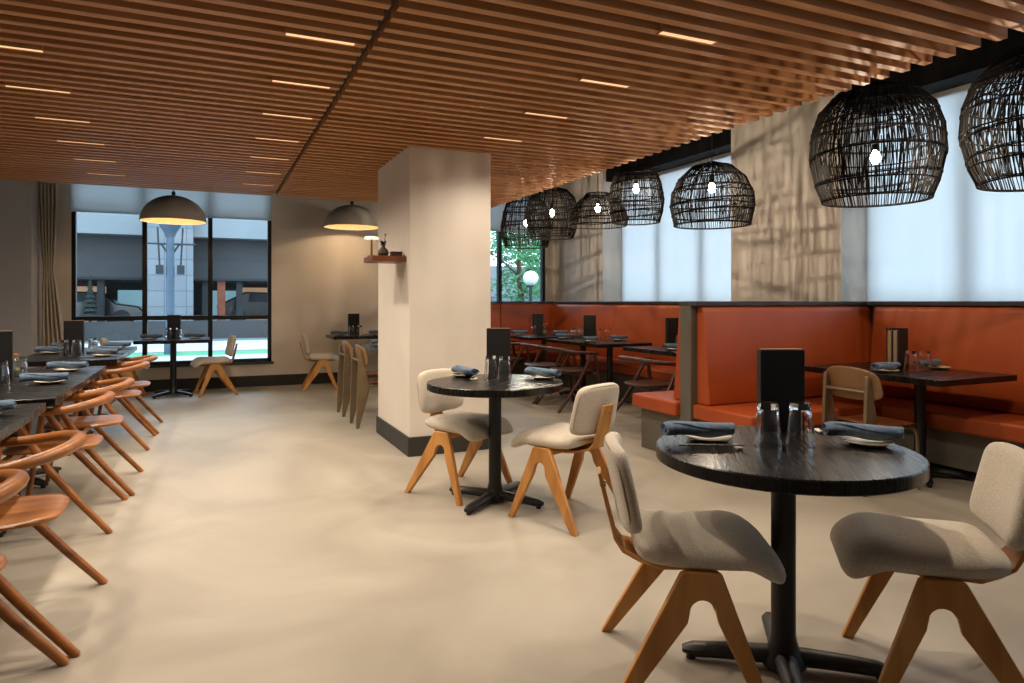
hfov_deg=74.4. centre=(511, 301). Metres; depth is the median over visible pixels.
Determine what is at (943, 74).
trim
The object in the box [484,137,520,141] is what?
diffuser
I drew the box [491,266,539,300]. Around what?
building
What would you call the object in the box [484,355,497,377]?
tumbler
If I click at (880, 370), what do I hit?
plate
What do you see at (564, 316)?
cushion
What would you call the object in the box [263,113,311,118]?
diffuser
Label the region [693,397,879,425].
seat cushion
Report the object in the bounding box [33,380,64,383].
plate
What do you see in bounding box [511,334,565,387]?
dining table
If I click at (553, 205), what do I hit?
woven pendant
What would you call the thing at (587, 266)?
wall column
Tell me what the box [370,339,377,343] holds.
rolled napkin
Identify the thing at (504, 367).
tumbler
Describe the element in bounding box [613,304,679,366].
cushion
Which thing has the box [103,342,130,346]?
rolled napkin
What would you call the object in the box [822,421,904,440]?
rolled napkin
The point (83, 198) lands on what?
roller blind
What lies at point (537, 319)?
holder
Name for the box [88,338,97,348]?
tumbler
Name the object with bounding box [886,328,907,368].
holder
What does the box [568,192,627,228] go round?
woven pendant
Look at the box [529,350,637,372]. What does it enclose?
seat cushion
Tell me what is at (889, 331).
booklet
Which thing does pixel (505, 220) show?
woven pendant
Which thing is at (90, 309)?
conifer
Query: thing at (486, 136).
ceiling light
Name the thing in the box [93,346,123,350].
rolled napkin
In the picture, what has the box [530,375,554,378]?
plate
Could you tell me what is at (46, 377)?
rolled napkin
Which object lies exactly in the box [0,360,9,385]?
tumbler
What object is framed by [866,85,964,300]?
roller blind
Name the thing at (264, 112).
ceiling light
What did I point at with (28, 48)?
diffuser
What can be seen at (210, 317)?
window
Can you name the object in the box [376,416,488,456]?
baseboard
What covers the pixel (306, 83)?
diffuser
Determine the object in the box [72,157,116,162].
ceiling light
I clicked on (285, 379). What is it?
baseboard
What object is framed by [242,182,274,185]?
ceiling light
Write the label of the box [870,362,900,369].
rolled napkin
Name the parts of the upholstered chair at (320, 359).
backrest, leg frame, leg frame, seat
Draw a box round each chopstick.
[678,443,741,444]
[678,444,745,445]
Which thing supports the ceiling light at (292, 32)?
attached to the ceiling
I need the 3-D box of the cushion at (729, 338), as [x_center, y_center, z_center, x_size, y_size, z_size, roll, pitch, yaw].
[2.294,0.412,5.524,1.840,0.755,0.150,0,0,-24]
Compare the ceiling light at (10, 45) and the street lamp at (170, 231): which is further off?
the street lamp at (170, 231)
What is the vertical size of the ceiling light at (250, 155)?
0.050 m
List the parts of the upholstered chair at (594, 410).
leg frame, seat, leg frame, backrest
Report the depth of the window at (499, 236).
11.58 m
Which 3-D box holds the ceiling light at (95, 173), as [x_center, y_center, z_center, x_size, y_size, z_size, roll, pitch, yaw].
[-3.983,-1.269,6.629,0.330,0.050,0.052,0,0,-24]
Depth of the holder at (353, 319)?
10.15 m
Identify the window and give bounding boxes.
[71,212,273,367]
[497,231,544,300]
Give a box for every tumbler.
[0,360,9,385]
[13,356,28,379]
[58,340,69,355]
[71,340,82,355]
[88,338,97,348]
[165,328,172,338]
[175,328,181,338]
[348,325,354,334]
[356,325,362,334]
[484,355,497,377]
[497,356,511,379]
[530,325,536,334]
[570,328,576,339]
[577,328,583,338]
[596,329,601,339]
[604,328,611,339]
[754,401,781,446]
[786,401,814,446]
[904,350,918,371]
[918,350,931,370]
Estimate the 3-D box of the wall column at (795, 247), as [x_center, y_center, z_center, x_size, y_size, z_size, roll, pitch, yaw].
[3.206,-0.500,7.383,0.710,3.500,1.510,0,0,-24]
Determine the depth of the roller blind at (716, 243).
8.66 m
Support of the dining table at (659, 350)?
on the floor
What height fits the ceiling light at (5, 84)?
0.050 m
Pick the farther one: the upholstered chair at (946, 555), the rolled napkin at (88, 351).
the rolled napkin at (88, 351)
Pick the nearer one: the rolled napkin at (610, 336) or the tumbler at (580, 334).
the rolled napkin at (610, 336)
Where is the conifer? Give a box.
[81,275,98,321]
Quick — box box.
[390,251,402,255]
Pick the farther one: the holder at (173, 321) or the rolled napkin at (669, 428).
the holder at (173, 321)
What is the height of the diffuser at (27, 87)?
0.004 m
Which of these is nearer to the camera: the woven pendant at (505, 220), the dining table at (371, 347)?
the dining table at (371, 347)
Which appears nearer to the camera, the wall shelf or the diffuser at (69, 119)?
the diffuser at (69, 119)
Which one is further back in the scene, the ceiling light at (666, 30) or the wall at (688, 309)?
the wall at (688, 309)
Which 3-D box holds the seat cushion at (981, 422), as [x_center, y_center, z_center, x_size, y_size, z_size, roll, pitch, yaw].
[3.274,0.848,4.885,0.578,0.115,2.120,0,0,-24]
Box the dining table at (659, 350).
[623,345,676,356]
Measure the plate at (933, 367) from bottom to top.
0.017 m
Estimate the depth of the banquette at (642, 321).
9.07 m
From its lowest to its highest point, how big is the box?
0.040 m
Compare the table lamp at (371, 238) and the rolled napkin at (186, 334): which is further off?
the rolled napkin at (186, 334)
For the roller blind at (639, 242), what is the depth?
10.18 m
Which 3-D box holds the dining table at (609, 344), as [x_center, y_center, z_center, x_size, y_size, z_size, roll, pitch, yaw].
[1.072,0.875,8.626,0.760,0.750,1.350,0,0,-24]
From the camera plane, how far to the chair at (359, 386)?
6.66 m
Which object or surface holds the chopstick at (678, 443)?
on the chopstick rest
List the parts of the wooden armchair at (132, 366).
leg, seat rail, seat, leg, arm rail, leg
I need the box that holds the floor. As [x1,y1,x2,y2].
[0,383,1023,682]
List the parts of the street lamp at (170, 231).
post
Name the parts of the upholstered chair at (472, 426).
leg frame, backrest, cross rail, seat, leg frame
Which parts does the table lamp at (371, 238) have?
stem, lamp shade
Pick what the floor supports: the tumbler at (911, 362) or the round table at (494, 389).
the round table at (494, 389)
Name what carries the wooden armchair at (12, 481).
on the floor
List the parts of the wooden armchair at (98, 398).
leg, seat rail, seat, leg, arm rail, leg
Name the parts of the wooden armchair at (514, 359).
leg, leg, seat, seat rail, arm rail, leg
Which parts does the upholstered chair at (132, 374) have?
backrest, leg frame, leg frame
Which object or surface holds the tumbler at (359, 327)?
on the dining table at (364, 336)
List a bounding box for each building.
[77,212,266,340]
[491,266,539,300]
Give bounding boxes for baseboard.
[83,370,377,391]
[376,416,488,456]
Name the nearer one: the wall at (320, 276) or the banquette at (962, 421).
the banquette at (962, 421)
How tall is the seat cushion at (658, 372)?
0.115 m
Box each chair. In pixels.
[99,338,149,397]
[190,335,238,397]
[300,334,338,391]
[337,340,377,416]
[349,344,377,428]
[404,368,512,505]
[508,383,618,536]
[597,432,785,682]
[821,366,920,496]
[830,442,1023,682]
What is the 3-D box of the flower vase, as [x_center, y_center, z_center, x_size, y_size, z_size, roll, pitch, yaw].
[-1.060,-0.466,5.555,0.092,0.189,0.092,0,0,-24]
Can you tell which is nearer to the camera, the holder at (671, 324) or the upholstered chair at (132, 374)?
the holder at (671, 324)
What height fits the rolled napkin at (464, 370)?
0.058 m
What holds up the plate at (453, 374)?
on the round table at (494, 389)
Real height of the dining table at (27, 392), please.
0.750 m
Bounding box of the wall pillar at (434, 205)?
[378,146,490,436]
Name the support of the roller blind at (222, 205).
attached to the window at (210, 317)
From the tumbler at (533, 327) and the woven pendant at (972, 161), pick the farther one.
the tumbler at (533, 327)
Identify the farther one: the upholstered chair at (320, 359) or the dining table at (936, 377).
the upholstered chair at (320, 359)
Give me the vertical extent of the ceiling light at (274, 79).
0.050 m
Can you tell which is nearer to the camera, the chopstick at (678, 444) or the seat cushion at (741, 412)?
the chopstick at (678, 444)
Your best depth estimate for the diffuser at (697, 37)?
3.19 m
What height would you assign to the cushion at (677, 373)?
0.755 m
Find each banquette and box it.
[491,301,814,450]
[693,301,1023,481]
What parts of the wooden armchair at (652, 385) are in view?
leg, arm rail, seat, leg, seat rail, leg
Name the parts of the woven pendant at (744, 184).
bulb, lamp shade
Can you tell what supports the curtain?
hanging from the wall at (20, 244)
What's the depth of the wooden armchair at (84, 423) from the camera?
4.42 m
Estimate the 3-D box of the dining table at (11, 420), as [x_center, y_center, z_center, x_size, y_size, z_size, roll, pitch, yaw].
[-2.272,0.875,2.305,0.790,0.750,1.910,0,0,-24]
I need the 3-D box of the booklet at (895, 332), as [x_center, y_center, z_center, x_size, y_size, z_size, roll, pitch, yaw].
[2.887,0.352,5.027,0.135,0.275,0.024,0,0,-34]
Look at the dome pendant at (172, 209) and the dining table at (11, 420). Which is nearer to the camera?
the dining table at (11, 420)
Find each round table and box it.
[427,374,562,514]
[656,425,929,682]
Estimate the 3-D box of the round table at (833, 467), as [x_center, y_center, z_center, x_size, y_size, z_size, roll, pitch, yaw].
[0.926,0.875,2.303,0.850,0.750,0.850,0,0,13]
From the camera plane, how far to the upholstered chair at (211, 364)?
9.00 m
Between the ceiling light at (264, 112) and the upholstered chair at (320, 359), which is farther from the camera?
the upholstered chair at (320, 359)
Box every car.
[77,291,141,321]
[225,292,266,319]
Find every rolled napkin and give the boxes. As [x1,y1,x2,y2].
[0,399,15,411]
[18,372,69,381]
[34,346,58,351]
[46,361,88,368]
[86,349,118,354]
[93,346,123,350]
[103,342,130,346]
[140,334,162,337]
[184,333,205,336]
[330,331,348,334]
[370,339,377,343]
[451,365,478,375]
[511,330,527,333]
[524,367,561,376]
[552,330,567,333]
[554,333,569,337]
[581,336,597,340]
[609,335,627,338]
[660,421,734,437]
[662,343,676,348]
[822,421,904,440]
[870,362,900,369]
[917,359,941,365]
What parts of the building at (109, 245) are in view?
rust panel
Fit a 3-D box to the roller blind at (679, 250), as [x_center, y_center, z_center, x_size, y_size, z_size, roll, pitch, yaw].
[2.332,-0.909,9.375,0.064,1.918,0.940,0,0,-24]
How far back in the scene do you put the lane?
18.04 m
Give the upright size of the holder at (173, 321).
0.318 m
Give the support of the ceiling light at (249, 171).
attached to the ceiling
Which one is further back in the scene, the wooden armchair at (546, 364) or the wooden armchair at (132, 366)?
the wooden armchair at (546, 364)
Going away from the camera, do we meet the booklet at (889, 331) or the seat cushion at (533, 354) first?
the booklet at (889, 331)
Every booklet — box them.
[888,330,891,361]
[893,330,897,361]
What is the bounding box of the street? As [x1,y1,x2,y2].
[85,338,266,353]
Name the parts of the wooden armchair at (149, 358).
leg, leg, seat, arm rail, leg, leg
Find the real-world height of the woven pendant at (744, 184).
1.574 m
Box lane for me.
[126,350,266,357]
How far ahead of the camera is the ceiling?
3.77 m
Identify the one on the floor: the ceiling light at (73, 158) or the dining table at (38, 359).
the dining table at (38, 359)
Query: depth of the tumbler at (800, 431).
2.32 m
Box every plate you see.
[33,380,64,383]
[40,351,57,353]
[54,368,80,371]
[92,354,111,356]
[451,373,472,376]
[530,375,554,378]
[686,435,732,442]
[842,436,894,447]
[873,369,899,372]
[932,366,950,368]
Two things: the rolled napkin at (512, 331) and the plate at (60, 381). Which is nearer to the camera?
the plate at (60, 381)
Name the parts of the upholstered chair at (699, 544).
backrest, leg frame, leg frame, seat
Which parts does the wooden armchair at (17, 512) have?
seat, leg, arm rail, leg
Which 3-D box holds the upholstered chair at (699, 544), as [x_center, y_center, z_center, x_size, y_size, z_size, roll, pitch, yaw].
[0.581,0.857,2.284,0.579,0.788,0.543,0,0,6]
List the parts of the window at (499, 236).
frame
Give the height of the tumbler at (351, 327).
0.147 m
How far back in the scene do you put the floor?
3.20 m
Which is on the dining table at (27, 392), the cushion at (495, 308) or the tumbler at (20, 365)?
the tumbler at (20, 365)
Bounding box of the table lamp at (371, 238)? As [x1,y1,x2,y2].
[364,236,378,256]
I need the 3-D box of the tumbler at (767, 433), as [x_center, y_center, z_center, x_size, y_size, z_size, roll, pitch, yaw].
[0.895,0.426,2.361,0.094,0.147,0.094,0,0,-24]
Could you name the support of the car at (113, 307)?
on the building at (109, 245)
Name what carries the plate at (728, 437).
on the round table at (833, 467)
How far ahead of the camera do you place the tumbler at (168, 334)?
8.95 m
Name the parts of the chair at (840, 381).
leg, cross rail, backrest, leg, seat, leg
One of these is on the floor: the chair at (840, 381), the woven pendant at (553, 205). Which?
the chair at (840, 381)
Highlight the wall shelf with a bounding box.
[364,255,405,263]
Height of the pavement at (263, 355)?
0.010 m
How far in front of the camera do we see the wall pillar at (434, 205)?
5.62 m
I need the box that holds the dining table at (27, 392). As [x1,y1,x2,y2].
[0,366,105,536]
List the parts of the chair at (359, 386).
leg, backrest, leg, seat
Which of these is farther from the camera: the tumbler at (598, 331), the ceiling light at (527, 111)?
the tumbler at (598, 331)
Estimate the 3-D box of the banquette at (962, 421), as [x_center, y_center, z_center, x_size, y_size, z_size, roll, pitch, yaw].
[3.701,0.624,2.912,2.340,1.252,6.070,0,0,-24]
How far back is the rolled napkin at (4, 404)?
2.95 m
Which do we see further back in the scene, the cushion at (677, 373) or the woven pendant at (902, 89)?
the cushion at (677, 373)
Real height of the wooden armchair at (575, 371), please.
0.731 m
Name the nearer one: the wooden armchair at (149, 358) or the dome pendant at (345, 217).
the wooden armchair at (149, 358)
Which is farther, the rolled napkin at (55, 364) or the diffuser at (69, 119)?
the rolled napkin at (55, 364)
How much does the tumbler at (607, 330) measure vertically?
0.147 m
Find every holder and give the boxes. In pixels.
[0,331,12,381]
[63,320,84,353]
[167,315,180,337]
[348,313,358,334]
[487,328,510,372]
[532,314,542,334]
[583,315,595,335]
[665,317,678,343]
[757,348,804,432]
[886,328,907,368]
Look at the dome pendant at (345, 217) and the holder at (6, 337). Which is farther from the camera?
the dome pendant at (345, 217)
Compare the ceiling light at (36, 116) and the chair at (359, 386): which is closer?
the ceiling light at (36, 116)
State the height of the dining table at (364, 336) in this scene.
0.750 m
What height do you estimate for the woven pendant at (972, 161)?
1.614 m
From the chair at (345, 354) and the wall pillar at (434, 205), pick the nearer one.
the wall pillar at (434, 205)
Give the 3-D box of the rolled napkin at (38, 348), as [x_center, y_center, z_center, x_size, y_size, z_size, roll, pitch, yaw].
[-4.428,0.457,6.472,0.262,0.058,0.082,0,0,-24]
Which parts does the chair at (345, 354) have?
leg, leg, backrest, seat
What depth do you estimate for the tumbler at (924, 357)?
4.82 m
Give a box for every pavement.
[127,353,266,360]
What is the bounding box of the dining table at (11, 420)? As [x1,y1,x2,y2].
[0,403,45,441]
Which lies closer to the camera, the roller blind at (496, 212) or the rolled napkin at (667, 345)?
the rolled napkin at (667, 345)
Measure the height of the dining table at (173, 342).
0.750 m
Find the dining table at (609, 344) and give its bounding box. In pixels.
[545,338,651,402]
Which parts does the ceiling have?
slat panel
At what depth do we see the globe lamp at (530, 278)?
17.20 m
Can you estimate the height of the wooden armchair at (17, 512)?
0.731 m
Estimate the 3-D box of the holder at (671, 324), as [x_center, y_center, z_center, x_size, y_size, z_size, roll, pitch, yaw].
[1.812,0.340,7.616,0.164,0.318,0.048,0,0,-24]
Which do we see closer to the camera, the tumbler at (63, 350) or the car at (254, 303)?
the tumbler at (63, 350)
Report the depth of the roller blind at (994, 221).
5.59 m
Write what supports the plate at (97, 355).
on the dining table at (38, 359)
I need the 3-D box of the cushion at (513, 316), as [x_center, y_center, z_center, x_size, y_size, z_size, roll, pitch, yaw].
[0.280,0.412,10.989,1.025,0.755,0.150,0,0,-24]
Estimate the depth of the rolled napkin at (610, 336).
8.61 m
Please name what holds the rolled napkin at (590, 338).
on the plate
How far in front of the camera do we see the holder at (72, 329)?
6.45 m
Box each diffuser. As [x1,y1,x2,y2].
[0,45,42,51]
[5,85,69,92]
[35,117,89,122]
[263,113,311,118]
[272,80,329,88]
[286,33,353,45]
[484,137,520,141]
[525,112,565,118]
[580,79,628,87]
[659,32,714,43]
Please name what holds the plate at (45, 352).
on the dining table at (38, 359)
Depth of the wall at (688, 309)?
5.24 m
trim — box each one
[606,129,730,182]
[848,28,1023,111]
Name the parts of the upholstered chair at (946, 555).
leg frame, seat, leg frame, backrest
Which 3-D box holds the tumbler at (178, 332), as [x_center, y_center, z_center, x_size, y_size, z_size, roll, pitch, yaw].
[-4.459,0.426,9.025,0.094,0.147,0.094,0,0,-41]
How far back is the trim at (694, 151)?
8.91 m
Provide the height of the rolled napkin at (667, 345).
0.058 m
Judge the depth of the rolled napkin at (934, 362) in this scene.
5.03 m
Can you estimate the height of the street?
0.100 m
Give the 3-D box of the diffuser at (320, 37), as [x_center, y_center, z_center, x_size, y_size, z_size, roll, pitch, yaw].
[-0.908,-1.250,3.210,0.316,0.004,0.038,0,0,-24]
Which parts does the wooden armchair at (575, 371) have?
leg, seat, arm rail, leg, leg, seat rail, leg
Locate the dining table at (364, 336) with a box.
[326,334,377,383]
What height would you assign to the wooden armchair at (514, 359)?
0.731 m
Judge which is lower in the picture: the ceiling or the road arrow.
the road arrow
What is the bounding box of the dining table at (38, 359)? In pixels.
[27,346,136,434]
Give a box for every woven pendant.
[500,196,551,248]
[525,187,576,239]
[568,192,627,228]
[608,167,664,225]
[669,133,755,229]
[809,78,948,207]
[958,46,1023,191]
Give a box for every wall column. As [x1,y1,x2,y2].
[554,171,621,303]
[731,90,865,300]
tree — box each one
[491,231,539,300]
[496,233,539,297]
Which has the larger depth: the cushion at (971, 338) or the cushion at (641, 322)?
the cushion at (641, 322)
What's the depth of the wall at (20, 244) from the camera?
8.26 m
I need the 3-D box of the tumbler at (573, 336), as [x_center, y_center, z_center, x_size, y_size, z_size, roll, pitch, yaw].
[0.807,0.426,8.874,0.094,0.147,0.094,0,0,-24]
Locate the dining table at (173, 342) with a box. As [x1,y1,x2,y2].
[133,337,209,398]
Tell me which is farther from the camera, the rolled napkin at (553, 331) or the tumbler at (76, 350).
the rolled napkin at (553, 331)
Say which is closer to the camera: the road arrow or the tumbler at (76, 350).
the tumbler at (76, 350)
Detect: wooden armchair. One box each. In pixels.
[0,390,127,533]
[0,430,107,657]
[0,469,69,666]
[25,377,143,495]
[67,361,156,455]
[86,355,163,433]
[511,340,531,374]
[520,343,573,403]
[535,346,600,412]
[617,355,675,410]
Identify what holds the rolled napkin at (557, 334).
on the plate
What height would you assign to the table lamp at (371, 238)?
0.178 m
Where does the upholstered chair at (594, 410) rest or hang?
on the floor
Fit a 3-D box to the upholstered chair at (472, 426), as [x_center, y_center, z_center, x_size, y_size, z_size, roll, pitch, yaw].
[-0.332,0.857,4.473,0.579,0.788,0.543,0,0,38]
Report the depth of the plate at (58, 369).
4.81 m
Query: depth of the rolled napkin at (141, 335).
8.86 m
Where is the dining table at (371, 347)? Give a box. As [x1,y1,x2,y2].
[360,344,377,352]
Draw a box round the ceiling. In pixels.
[0,0,1023,207]
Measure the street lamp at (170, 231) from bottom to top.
3.580 m
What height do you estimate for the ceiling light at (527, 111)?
0.050 m
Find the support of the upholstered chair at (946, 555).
on the floor
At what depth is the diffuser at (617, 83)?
3.86 m
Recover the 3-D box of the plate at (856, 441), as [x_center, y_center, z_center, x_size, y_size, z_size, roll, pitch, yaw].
[1.239,0.490,2.351,0.164,0.017,0.164,0,0,-24]
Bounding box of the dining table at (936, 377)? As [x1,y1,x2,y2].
[805,362,1016,487]
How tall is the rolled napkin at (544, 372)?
0.058 m
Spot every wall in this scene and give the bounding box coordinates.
[0,179,41,367]
[42,183,553,380]
[679,301,865,421]
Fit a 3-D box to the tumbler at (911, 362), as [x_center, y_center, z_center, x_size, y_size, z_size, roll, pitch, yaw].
[2.864,0.426,4.843,0.094,0.147,0.094,0,0,-24]
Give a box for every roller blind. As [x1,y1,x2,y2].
[70,184,143,214]
[144,188,209,217]
[210,192,271,220]
[491,195,546,232]
[622,176,657,300]
[658,161,700,300]
[701,152,730,300]
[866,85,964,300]
[965,71,1023,300]
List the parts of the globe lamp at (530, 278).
post, globe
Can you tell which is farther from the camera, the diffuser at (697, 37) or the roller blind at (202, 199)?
the roller blind at (202, 199)
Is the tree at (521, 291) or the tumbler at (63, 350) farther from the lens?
the tree at (521, 291)
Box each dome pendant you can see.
[139,190,206,224]
[323,201,377,229]
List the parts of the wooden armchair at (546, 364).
leg, seat, arm rail, leg, leg, leg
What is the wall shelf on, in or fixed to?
attached to the wall pillar at (434, 205)
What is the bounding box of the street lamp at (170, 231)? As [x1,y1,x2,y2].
[148,224,195,353]
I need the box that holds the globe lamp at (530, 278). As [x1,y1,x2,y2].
[523,271,537,300]
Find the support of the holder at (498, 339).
on the round table at (494, 389)
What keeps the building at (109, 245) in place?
on the street
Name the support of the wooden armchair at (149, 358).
on the floor
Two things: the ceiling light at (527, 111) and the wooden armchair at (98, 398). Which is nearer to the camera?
the wooden armchair at (98, 398)
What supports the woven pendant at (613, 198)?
hanging from the ceiling
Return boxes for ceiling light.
[0,40,44,53]
[3,81,71,94]
[33,114,90,123]
[55,138,105,145]
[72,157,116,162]
[86,172,125,176]
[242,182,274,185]
[245,170,281,174]
[249,154,289,160]
[255,135,299,142]
[261,110,313,119]
[271,75,331,89]
[284,26,356,46]
[482,134,523,141]
[523,108,569,119]
[578,74,631,88]
[656,23,718,45]
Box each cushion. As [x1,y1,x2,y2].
[491,304,500,327]
[499,304,553,350]
[511,350,539,359]
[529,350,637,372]
[552,304,616,356]
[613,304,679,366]
[618,363,675,382]
[632,390,679,415]
[674,305,814,399]
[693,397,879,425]
[697,305,871,405]
[832,396,1023,443]
[870,306,1023,414]
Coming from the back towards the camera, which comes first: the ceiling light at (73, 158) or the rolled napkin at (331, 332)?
the rolled napkin at (331, 332)
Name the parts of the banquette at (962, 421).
panel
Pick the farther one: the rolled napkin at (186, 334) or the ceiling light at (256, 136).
the rolled napkin at (186, 334)
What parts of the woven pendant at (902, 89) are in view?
bulb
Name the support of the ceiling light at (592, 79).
attached to the ceiling
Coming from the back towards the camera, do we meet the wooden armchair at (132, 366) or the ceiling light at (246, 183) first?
the ceiling light at (246, 183)
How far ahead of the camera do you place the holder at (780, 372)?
2.56 m
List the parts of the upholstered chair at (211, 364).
seat, leg frame, leg frame, backrest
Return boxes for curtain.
[38,182,62,367]
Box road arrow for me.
[213,344,238,347]
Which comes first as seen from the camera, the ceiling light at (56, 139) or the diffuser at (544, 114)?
the diffuser at (544, 114)
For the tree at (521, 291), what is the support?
on the street
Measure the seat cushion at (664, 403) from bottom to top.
0.115 m
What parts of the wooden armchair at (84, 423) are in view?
leg, leg, seat rail, seat, leg, arm rail, leg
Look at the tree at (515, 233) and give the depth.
25.14 m
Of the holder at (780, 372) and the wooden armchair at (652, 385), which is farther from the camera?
the wooden armchair at (652, 385)
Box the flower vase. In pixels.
[378,234,388,255]
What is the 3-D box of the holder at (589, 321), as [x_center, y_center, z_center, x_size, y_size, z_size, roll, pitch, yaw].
[1.050,0.340,9.115,0.164,0.318,0.048,0,0,1]
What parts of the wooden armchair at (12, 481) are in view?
seat, arm rail, leg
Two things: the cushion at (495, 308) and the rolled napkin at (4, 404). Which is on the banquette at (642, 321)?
the cushion at (495, 308)
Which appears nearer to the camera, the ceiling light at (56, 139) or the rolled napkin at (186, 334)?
the ceiling light at (56, 139)

